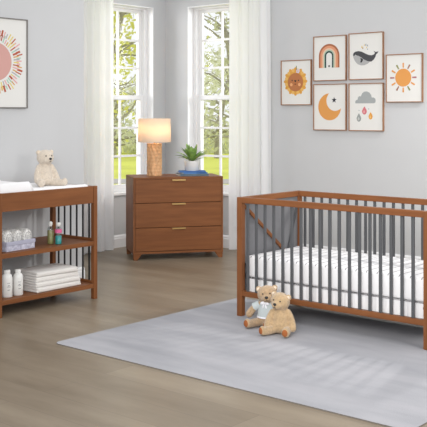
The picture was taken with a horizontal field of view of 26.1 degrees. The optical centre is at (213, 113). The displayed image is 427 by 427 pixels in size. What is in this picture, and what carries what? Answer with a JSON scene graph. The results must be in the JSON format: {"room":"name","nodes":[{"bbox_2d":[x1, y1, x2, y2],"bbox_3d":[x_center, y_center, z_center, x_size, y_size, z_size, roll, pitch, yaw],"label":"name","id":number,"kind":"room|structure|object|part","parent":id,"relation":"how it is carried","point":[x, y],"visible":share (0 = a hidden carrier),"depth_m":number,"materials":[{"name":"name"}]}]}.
{"room":"bedroom","nodes":[
{"label":"bedroom","id":0,"kind":"room"},
{"bbox_2d":[0,0,83,276],"bbox_3d":[-3.784,-0.025,7.006,1.700,3.250,5.900,0,0,40],"label":"wall","id":1,"kind":"structure","parent":0,"point":[53,119],"depth_m":8.36,"materials":[{"name":"paint"}]},
{"bbox_2d":[0,17,27,107],"bbox_3d":[-1.874,-0.436,7.922,0.025,0.787,0.674,0,0,40],"label":"framed print","id":2,"kind":"object","parent":1,"relation":"attached to","point":[13,32],"visible":1,"depth_m":8.06,"materials":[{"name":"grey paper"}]},
{"bbox_2d":[78,267,84,278],"bbox_3d":[-3.130,1.525,6.450,0.018,0.150,5.900,0,0,40],"label":"baseboard","id":3,"kind":"structure","parent":1,"relation":"attached to","point":[79,268],"depth_m":8.66,"materials":[{"name":"white paint"}]},
{"bbox_2d":[113,0,164,234],"bbox_3d":[-1.468,-0.025,10.812,0.300,3.250,2.900,0,0,40],"label":"wall","id":4,"kind":"structure","parent":0,"point":[158,5],"depth_m":11.49,"materials":[{"name":"paint"}]},
{"bbox_2d":[114,234,125,247],"bbox_3d":[-1.444,1.525,10.595,0.018,0.150,2.600,0,0,40],"label":"baseboard","id":5,"kind":"structure","parent":4,"relation":"attached to","point":[119,240],"depth_m":10.98,"materials":[{"name":"white paint"}]},
{"bbox_2d":[113,3,153,195],"bbox_3d":[-1.246,-0.165,11.043,0.320,2.290,1.240,0,0,40],"label":"window","id":6,"kind":"structure","parent":4,"relation":"in","point":[144,97],"depth_m":11.44,"materials":[{"name":"white paint"}]},
{"bbox_3d":[-1.246,0.965,11.043,0.320,0.030,1.216,0,0,40],"label":"sill","id":7,"kind":"part","parent":6,"relation":"part of","materials":[{"name":"white paint"}]},
{"bbox_3d":[-1.274,-0.719,11.067,0.035,1.118,1.126,0,0,40],"label":"sash","id":8,"kind":"part","parent":6,"relation":"part of","materials":[{"name":"white paint"}]},
{"bbox_3d":[-1.248,0.350,11.044,0.035,1.140,1.126,0,0,40],"label":"sash","id":9,"kind":"part","parent":6,"relation":"part of","materials":[{"name":"white paint"}]},
{"bbox_3d":[-1.128,-1.475,10.864,0.150,0.080,1.760,0,0,40],"label":"curtain rod","id":10,"kind":"object","parent":4,"relation":"attached to","visible":0},
{"bbox_2d":[84,0,113,254],"bbox_3d":[-1.382,0.040,10.482,0.081,3.096,0.720,0,0,40],"label":"curtain","id":11,"kind":"object","parent":10,"relation":"hanging from","point":[98,14],"visible":0.62,"depth_m":10.55,"materials":[{"name":"white fabric"}]},
{"bbox_2d":[0,247,426,426],"bbox_3d":[-0.310,1.660,4.840,9.800,0.120,10.500,0,0,40],"label":"floor","id":12,"kind":"structure","parent":0,"point":[44,382],"depth_m":5.79,"materials":[{"name":"brown wood"}]},
{"bbox_2d":[0,184,96,317],"bbox_3d":[-1.563,1.113,7.743,0.590,0.973,1.040,0,0,40],"label":"table","id":13,"kind":"object","parent":12,"relation":"on","point":[52,198],"visible":0.76,"depth_m":7.72,"materials":[{"name":"brown wood"}]},
{"bbox_3d":[-1.678,1.113,7.184,0.040,0.973,0.040,0,0,40],"label":"leg","id":14,"kind":"part","parent":13,"relation":"part of","materials":[{"name":"brown wood"}]},
{"bbox_2d":[2,269,12,297],"bbox_3d":[-1.648,1.359,7.349,0.086,0.217,0.087,0,0,-32],"label":"lotion bottle","id":15,"kind":"object","parent":13,"relation":"on","point":[7,280],"visible":1,"depth_m":7.32,"materials":[{"name":"white plastic"}]},
{"bbox_2d":[13,269,22,295],"bbox_3d":[-1.579,1.363,7.430,0.083,0.208,0.084,0,0,-32],"label":"lotion bottle","id":16,"kind":"object","parent":13,"relation":"on","point":[17,276],"visible":1,"depth_m":7.40,"materials":[{"name":"white plastic"}]},
{"bbox_2d":[2,238,34,251],"bbox_3d":[-1.634,1.064,7.475,0.208,0.076,0.318,0,0,34],"label":"storage basket","id":17,"kind":"object","parent":13,"relation":"on","point":[28,243],"visible":0.8,"depth_m":7.39,"materials":[{"name":"purple fabric"}]},
{"bbox_2d":[2,230,12,242],"bbox_3d":[-1.694,1.011,7.402,0.158,0.142,0.095,0,0,34],"label":"rolled blanket","id":18,"kind":"object","parent":17,"relation":"in","point":[7,236],"visible":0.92,"depth_m":7.35,"materials":[{"name":"white fabric"}]},
{"bbox_2d":[5,229,21,240],"bbox_3d":[-1.633,1.011,7.474,0.158,0.142,0.095,0,0,34],"label":"rolled blanket","id":19,"kind":"object","parent":17,"relation":"in","point":[17,235],"visible":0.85,"depth_m":7.42,"materials":[{"name":"white fabric"}]},
{"bbox_2d":[14,228,31,239],"bbox_3d":[-1.572,1.011,7.546,0.158,0.142,0.095,0,0,34],"label":"rolled blanket","id":20,"kind":"object","parent":17,"relation":"in","point":[26,233],"visible":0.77,"depth_m":7.50,"materials":[{"name":"white fabric"}]},
{"bbox_2d":[0,180,86,192],"bbox_3d":[-1.563,0.643,7.743,0.498,0.179,0.940,0,0,40],"label":"changing pad","id":21,"kind":"object","parent":13,"relation":"on","point":[5,186],"visible":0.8,"depth_m":7.42,"materials":[{"name":"white fabric"}]},
{"bbox_2d":[34,150,67,186],"bbox_3d":[-1.422,0.471,7.907,0.284,0.315,0.226,0,0,-40],"label":"teddy bear","id":22,"kind":"object","parent":21,"relation":"on","point":[45,173],"visible":0.98,"depth_m":7.89},
{"bbox_3d":[-1.354,0.702,7.565,0.028,0.145,0.960,0,0,40],"label":"rail","id":23,"kind":"part","parent":13,"relation":"part of","materials":[{"name":"brown wood"}]},
{"bbox_2d":[2,281,93,305],"bbox_3d":[-1.563,1.486,7.743,0.582,0.038,1.028,0,0,40],"label":"shelf","id":24,"kind":"object","parent":13,"relation":"attached to","point":[84,285],"depth_m":7.54,"materials":[{"name":"brown wood"}]},
{"bbox_2d":[2,236,93,258],"bbox_3d":[-1.563,1.121,7.743,0.582,0.038,1.028,0,0,40],"label":"shelf","id":25,"kind":"object","parent":13,"relation":"attached to","point":[68,242],"depth_m":7.72,"materials":[{"name":"brown wood"}]},
{"bbox_2d":[47,221,53,243],"bbox_3d":[-1.373,1.007,7.758,0.056,0.190,0.056,0,0,40],"label":"bottle","id":26,"kind":"object","parent":13,"relation":"on","point":[50,233],"visible":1,"depth_m":7.74,"materials":[{"name":"green plastic"}]},
{"bbox_2d":[23,280,80,292],"bbox_3d":[-1.411,1.447,7.786,0.335,0.040,0.492,0,0,38],"label":"folded towel","id":27,"kind":"object","parent":13,"relation":"on","point":[73,283],"visible":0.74,"depth_m":7.61,"materials":[{"name":"white fabric"}]},
{"bbox_2d":[23,275,79,287],"bbox_3d":[-1.410,1.406,7.781,0.323,0.040,0.481,0,0,41],"label":"folded towel","id":28,"kind":"object","parent":27,"relation":"on","point":[71,278],"visible":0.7,"depth_m":7.62,"materials":[{"name":"white fabric"}]},
{"bbox_2d":[12,271,78,282],"bbox_3d":[-1.416,1.365,7.790,0.316,0.040,0.473,0,0,39],"label":"folded towel","id":29,"kind":"object","parent":28,"relation":"on","point":[62,275],"visible":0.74,"depth_m":7.62,"materials":[{"name":"white fabric"}]},
{"bbox_2d":[19,263,77,276],"bbox_3d":[-1.407,1.324,7.780,0.301,0.040,0.441,0,0,42],"label":"folded towel","id":30,"kind":"object","parent":29,"relation":"on","point":[54,268],"visible":0.88,"depth_m":7.71,"materials":[{"name":"white fabric"}]},
{"bbox_3d":[-1.449,1.113,8.302,0.040,0.973,0.040,0,0,40],"label":"leg","id":31,"kind":"part","parent":13,"relation":"part of","materials":[{"name":"brown wood"}]},
{"bbox_2d":[55,222,61,243],"bbox_3d":[-1.304,1.010,7.739,0.058,0.183,0.058,0,0,40],"label":"bottle","id":32,"kind":"object","parent":13,"relation":"on","point":[58,238],"visible":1,"depth_m":7.72,"materials":[{"name":"teal plastic"}]},
{"bbox_3d":[-1.239,1.091,8.125,0.510,0.022,0.022,0,0,40],"label":"rail","id":33,"kind":"part","parent":13,"relation":"part of","materials":[{"name":"brown wood"}]},
{"bbox_3d":[-1.239,1.456,8.125,0.510,0.022,0.022,0,0,40],"label":"rail","id":34,"kind":"part","parent":13,"relation":"part of","materials":[{"name":"brown wood"}]},
{"bbox_3d":[-1.030,1.113,7.946,0.040,0.973,0.040,0,0,40],"label":"leg","id":35,"kind":"part","parent":13,"relation":"part of","materials":[{"name":"brown wood"}]},
{"bbox_2d":[126,173,222,260],"bbox_3d":[-0.444,1.150,10.349,1.006,0.900,0.550,0,0,-14],"label":"dresser","id":36,"kind":"object","parent":12,"relation":"on","point":[166,213],"visible":1,"depth_m":10.11,"materials":[{"name":"brown wood"}]},
{"bbox_2d":[138,118,170,175],"bbox_3d":[-0.665,0.380,10.361,0.372,0.640,0.372,0,0,10],"label":"table lamp","id":37,"kind":"object","parent":36,"relation":"on","point":[153,132],"visible":1,"depth_m":10.26,"materials":[{"name":"beige fabric"}]},
{"bbox_3d":[-0.665,0.193,10.361,0.372,0.265,0.372,0,0,10],"label":"lamp shade","id":38,"kind":"part","parent":37,"relation":"part of","materials":[{"name":"white fabric"}]},
{"bbox_3d":[-0.421,0.850,10.257,0.960,0.254,0.320,0,0,-14],"label":"drawer","id":39,"kind":"part","parent":36,"relation":"part of","materials":[{"name":"brown wood"}]},
{"bbox_3d":[-0.421,1.115,10.257,0.960,0.262,0.320,0,0,-14],"label":"drawer","id":40,"kind":"part","parent":36,"relation":"part of","materials":[{"name":"brown wood"}]},
{"bbox_3d":[-0.421,1.379,10.257,0.960,0.252,0.320,0,0,-14],"label":"drawer","id":41,"kind":"part","parent":36,"relation":"part of","materials":[{"name":"brown wood"}]},
{"bbox_2d":[176,173,208,175],"bbox_3d":[-0.242,0.689,10.369,0.330,0.022,0.230,0,0,-16],"label":"book","id":42,"kind":"object","parent":36,"relation":"on","point":[177,174],"visible":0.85,"depth_m":10.26,"materials":[{"name":"paper"}]},
{"bbox_2d":[177,172,207,173],"bbox_3d":[-0.242,0.669,10.369,0.290,0.016,0.210,0,0,-24],"label":"book","id":43,"kind":"object","parent":42,"relation":"on","point":[177,172],"visible":0.87,"depth_m":10.27,"materials":[{"name":"blue paper"}]},
{"bbox_2d":[178,170,205,172],"bbox_3d":[-0.242,0.654,10.369,0.300,0.014,0.200,0,0,-5],"label":"book","id":44,"kind":"object","parent":43,"relation":"on","point":[179,171],"visible":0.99,"depth_m":10.28,"materials":[{"name":"blue paper"}]},
{"bbox_2d":[177,143,205,170],"bbox_3d":[-0.254,0.495,10.367,0.362,0.303,0.344,0,0,-1],"label":"potted plant","id":45,"kind":"object","parent":44,"relation":"on","point":[191,164],"visible":1,"depth_m":10.31,"materials":[{"name":"green plant"}]},
{"bbox_3d":[-0.242,0.591,10.369,0.174,0.112,0.174,0,0,40],"label":"pot","id":46,"kind":"part","parent":45,"relation":"part of","materials":[{"name":"white ceramic"}]},
{"bbox_2d":[57,298,426,426],"bbox_3d":[0.605,1.597,6.287,2.750,0.007,2.060,0,0,40],"label":"area rug","id":47,"kind":"object","parent":12,"relation":"on","point":[364,369],"visible":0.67,"depth_m":6.05,"materials":[{"name":"grey carpet"}]},
{"bbox_2d":[244,285,277,327],"bbox_3d":[0.367,1.437,6.847,0.264,0.312,0.243,0,0,26],"label":"teddy bear","id":48,"kind":"object","parent":47,"relation":"on","point":[263,306],"visible":0.68,"depth_m":6.83},
{"bbox_2d":[259,291,295,337],"bbox_3d":[0.468,1.441,6.604,0.225,0.304,0.228,0,0,31],"label":"teddy bear","id":49,"kind":"object","parent":47,"relation":"on","point":[280,319],"visible":1,"depth_m":6.60},
{"bbox_2d":[237,190,426,349],"bbox_3d":[1.084,1.130,7.021,1.660,0.940,0.830,0,0,40],"label":"crib","id":50,"kind":"object","parent":47,"relation":"on","point":[270,222],"visible":0.88,"depth_m":6.97,"materials":[{"name":"brown wood"}]},
{"bbox_3d":[0.216,1.127,7.245,0.047,0.933,0.047,0,0,40],"label":"leg","id":51,"kind":"part","parent":50,"relation":"part of","materials":[{"name":"brown wood"}]},
{"bbox_3d":[0.470,0.682,7.543,0.041,0.045,0.736,0,0,40],"label":"rail","id":52,"kind":"part","parent":50,"relation":"part of","materials":[{"name":"brown wood"}]},
{"bbox_3d":[0.470,1.050,7.543,0.012,0.690,0.736,0,0,40],"label":"panel","id":53,"kind":"part","parent":50,"relation":"part of","materials":[{"name":"grey paint"}]},
{"bbox_3d":[0.724,1.130,7.842,0.047,0.940,0.047,0,0,40],"label":"leg","id":54,"kind":"part","parent":50,"relation":"part of","materials":[{"name":"brown wood"}]},
{"bbox_3d":[0.831,0.682,6.723,1.566,0.045,0.041,0,0,40],"label":"rail","id":55,"kind":"part","parent":50,"relation":"part of","materials":[{"name":"brown wood"}]},
{"bbox_3d":[0.831,1.415,6.723,1.566,0.040,0.037,0,0,40],"label":"rail","id":56,"kind":"part","parent":50,"relation":"part of","materials":[{"name":"brown wood"}]},
{"bbox_2d":[249,246,422,318],"bbox_3d":[1.086,1.261,7.023,1.568,0.278,0.726,0,0,40],"label":"mattress","id":57,"kind":"object","parent":50,"relation":"on","point":[334,253],"visible":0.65,"depth_m":6.76,"materials":[{"name":"white fabric"}]},
{"bbox_3d":[1.338,0.682,7.319,1.566,0.045,0.041,0,0,40],"label":"rail","id":58,"kind":"part","parent":50,"relation":"part of","materials":[{"name":"brown wood"}]},
{"bbox_3d":[1.445,1.127,6.200,0.047,0.933,0.047,0,0,40],"label":"leg","id":59,"kind":"part","parent":50,"relation":"part of","materials":[{"name":"brown wood"}]},
{"bbox_2d":[165,0,426,256],"bbox_3d":[3.107,-0.025,8.629,9.500,3.250,0.300,0,0,40],"label":"wall","id":60,"kind":"structure","parent":0,"point":[392,162],"depth_m":9.97,"materials":[{"name":"paint"}]},
{"bbox_2d":[188,3,228,195],"bbox_3d":[0.203,-0.165,11.071,1.150,2.290,0.320,0,0,40],"label":"window","id":61,"kind":"structure","parent":60,"relation":"in","point":[196,97],"depth_m":11.37,"materials":[{"name":"white paint"}]},
{"bbox_3d":[0.204,0.350,11.073,1.036,1.140,0.035,0,0,40],"label":"sash","id":62,"kind":"part","parent":61,"relation":"part of","materials":[{"name":"white paint"}]},
{"bbox_3d":[0.227,-0.719,11.100,1.036,1.118,0.035,0,0,40],"label":"sash","id":63,"kind":"part","parent":61,"relation":"part of","materials":[{"name":"white paint"}]},
{"bbox_2d":[281,59,311,104],"bbox_3d":[0.924,-0.342,10.269,0.412,0.503,0.028,0,0,40],"label":"framed print","id":64,"kind":"object","parent":60,"relation":"attached to","point":[296,75],"visible":1,"depth_m":10.26,"materials":[{"name":"white paper"}]},
{"bbox_2d":[223,235,420,259],"bbox_3d":[3.011,1.525,8.502,9.482,0.150,0.018,0,0,40],"label":"baseboard","id":65,"kind":"structure","parent":60,"relation":"attached to","point":[225,237],"depth_m":9.95,"materials":[{"name":"white paint"}]},
{"bbox_2d":[313,83,346,130],"bbox_3d":[1.263,-0.066,9.981,0.421,0.504,0.028,0,0,40],"label":"framed print","id":66,"kind":"object","parent":60,"relation":"attached to","point":[329,100],"visible":1,"depth_m":9.97,"materials":[{"name":"white paper"}]},
{"bbox_2d":[313,35,346,80],"bbox_3d":[1.263,-0.596,9.981,0.421,0.489,0.028,0,0,40],"label":"framed print","id":67,"kind":"object","parent":60,"relation":"attached to","point":[329,52],"visible":1,"depth_m":9.97,"materials":[{"name":"white paper"}]},
{"bbox_2d":[348,83,383,130],"bbox_3d":[1.607,-0.065,9.688,0.420,0.505,0.028,0,0,40],"label":"framed print","id":68,"kind":"object","parent":60,"relation":"attached to","point":[365,100],"visible":1,"depth_m":9.68,"materials":[{"name":"white paper"}]},
{"bbox_2d":[348,31,383,79],"bbox_3d":[1.607,-0.601,9.689,0.419,0.496,0.028,0,0,40],"label":"framed print","id":69,"kind":"object","parent":60,"relation":"attached to","point":[365,50],"visible":1,"depth_m":9.68,"materials":[{"name":"white paper"}]},
{"bbox_2d":[386,53,423,101],"bbox_3d":[1.949,-0.358,9.398,0.417,0.495,0.028,0,0,40],"label":"framed print","id":70,"kind":"object","parent":60,"relation":"attached to","point":[404,72],"visible":1,"depth_m":9.39,"materials":[{"name":"white paper"}]},
{"bbox_3d":[0.112,-1.475,10.880,1.660,0.080,0.150,0,0,40],"label":"curtain rod","id":71,"kind":"object","parent":60,"relation":"attached to","visible":0},
{"bbox_2d":[229,0,270,249],"bbox_3d":[0.426,0.040,10.557,0.599,3.096,0.082,0,0,40],"label":"curtain","id":72,"kind":"object","parent":71,"relation":"hanging from","point":[249,20],"visible":0.8,"depth_m":10.61,"materials":[{"name":"white fabric"}]},
{"label":"outside","id":73,"kind":"structure","parent":0,"visible":0},
{"bbox_2d":[114,134,228,184],"bbox_3d":[0.000,2.100,52.000,120.000,0.100,80.000,0,0,0],"label":"lawn","id":74,"kind":"structure","parent":73,"point":[128,164],"depth_m":36.08,"materials":[{"name":"green plant"}]},
{"bbox_2d":[114,70,135,157],"bbox_3d":[-4.492,-0.031,42.106,4.534,4.455,4.552,0,0,0],"label":"tree","id":75,"kind":"object","parent":74,"relation":"on","point":[131,139],"visible":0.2,"depth_m":41.95,"materials":[{"name":"green plant"}]},
{"bbox_2d":[113,11,208,142],"bbox_3d":[-2.259,-1.345,22.406,4.411,6.915,4.546,0,0,39],"label":"tree","id":76,"kind":"object","parent":74,"relation":"on","point":[122,16],"visible":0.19,"depth_m":22.05,"materials":[{"name":"bark"},{"name":"green leaves"}]},
{"bbox_2d":[116,122,228,153],"bbox_3d":[-1.517,1.129,46.993,18.231,2.098,1.830,0,0,0],"label":"hedge","id":77,"kind":"object","parent":74,"relation":"on","point":[126,148],"visible":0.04,"depth_m":46.55,"materials":[{"name":"green plant"}]},
{"bbox_2d":[121,28,228,149],"bbox_3d":[-1.400,-0.811,33.157,4.742,5.836,3.755,0,0,15],"label":"tree","id":78,"kind":"object","parent":74,"relation":"on","point":[217,72],"visible":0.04,"depth_m":32.96,"materials":[{"name":"green plant"}]},
{"bbox_2d":[204,12,228,151],"bbox_3d":[0.399,-0.897,24.512,4.416,6.002,4.752,0,0,-40],"label":"tree","id":79,"kind":"object","parent":74,"relation":"on","point":[226,33],"visible":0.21,"depth_m":25.04,"materials":[{"name":"green plant"}]},
{"bbox_2d":[204,44,228,157],"bbox_3d":[0.340,-0.666,42.215,4.217,5.533,5.281,0,0,0],"label":"tree","id":80,"kind":"object","parent":74,"relation":"on","point":[226,92],"visible":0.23,"depth_m":41.84,"materials":[{"name":"green plant"}]},
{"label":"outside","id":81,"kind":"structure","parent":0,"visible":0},
{"bbox_2d":[114,179,228,183],"bbox_3d":[0.000,2.040,27.500,120.000,0.020,1.801,0,0,2],"label":"path","id":82,"kind":"structure","parent":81,"point":[123,181],"depth_m":27.35,"materials":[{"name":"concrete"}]}
]}

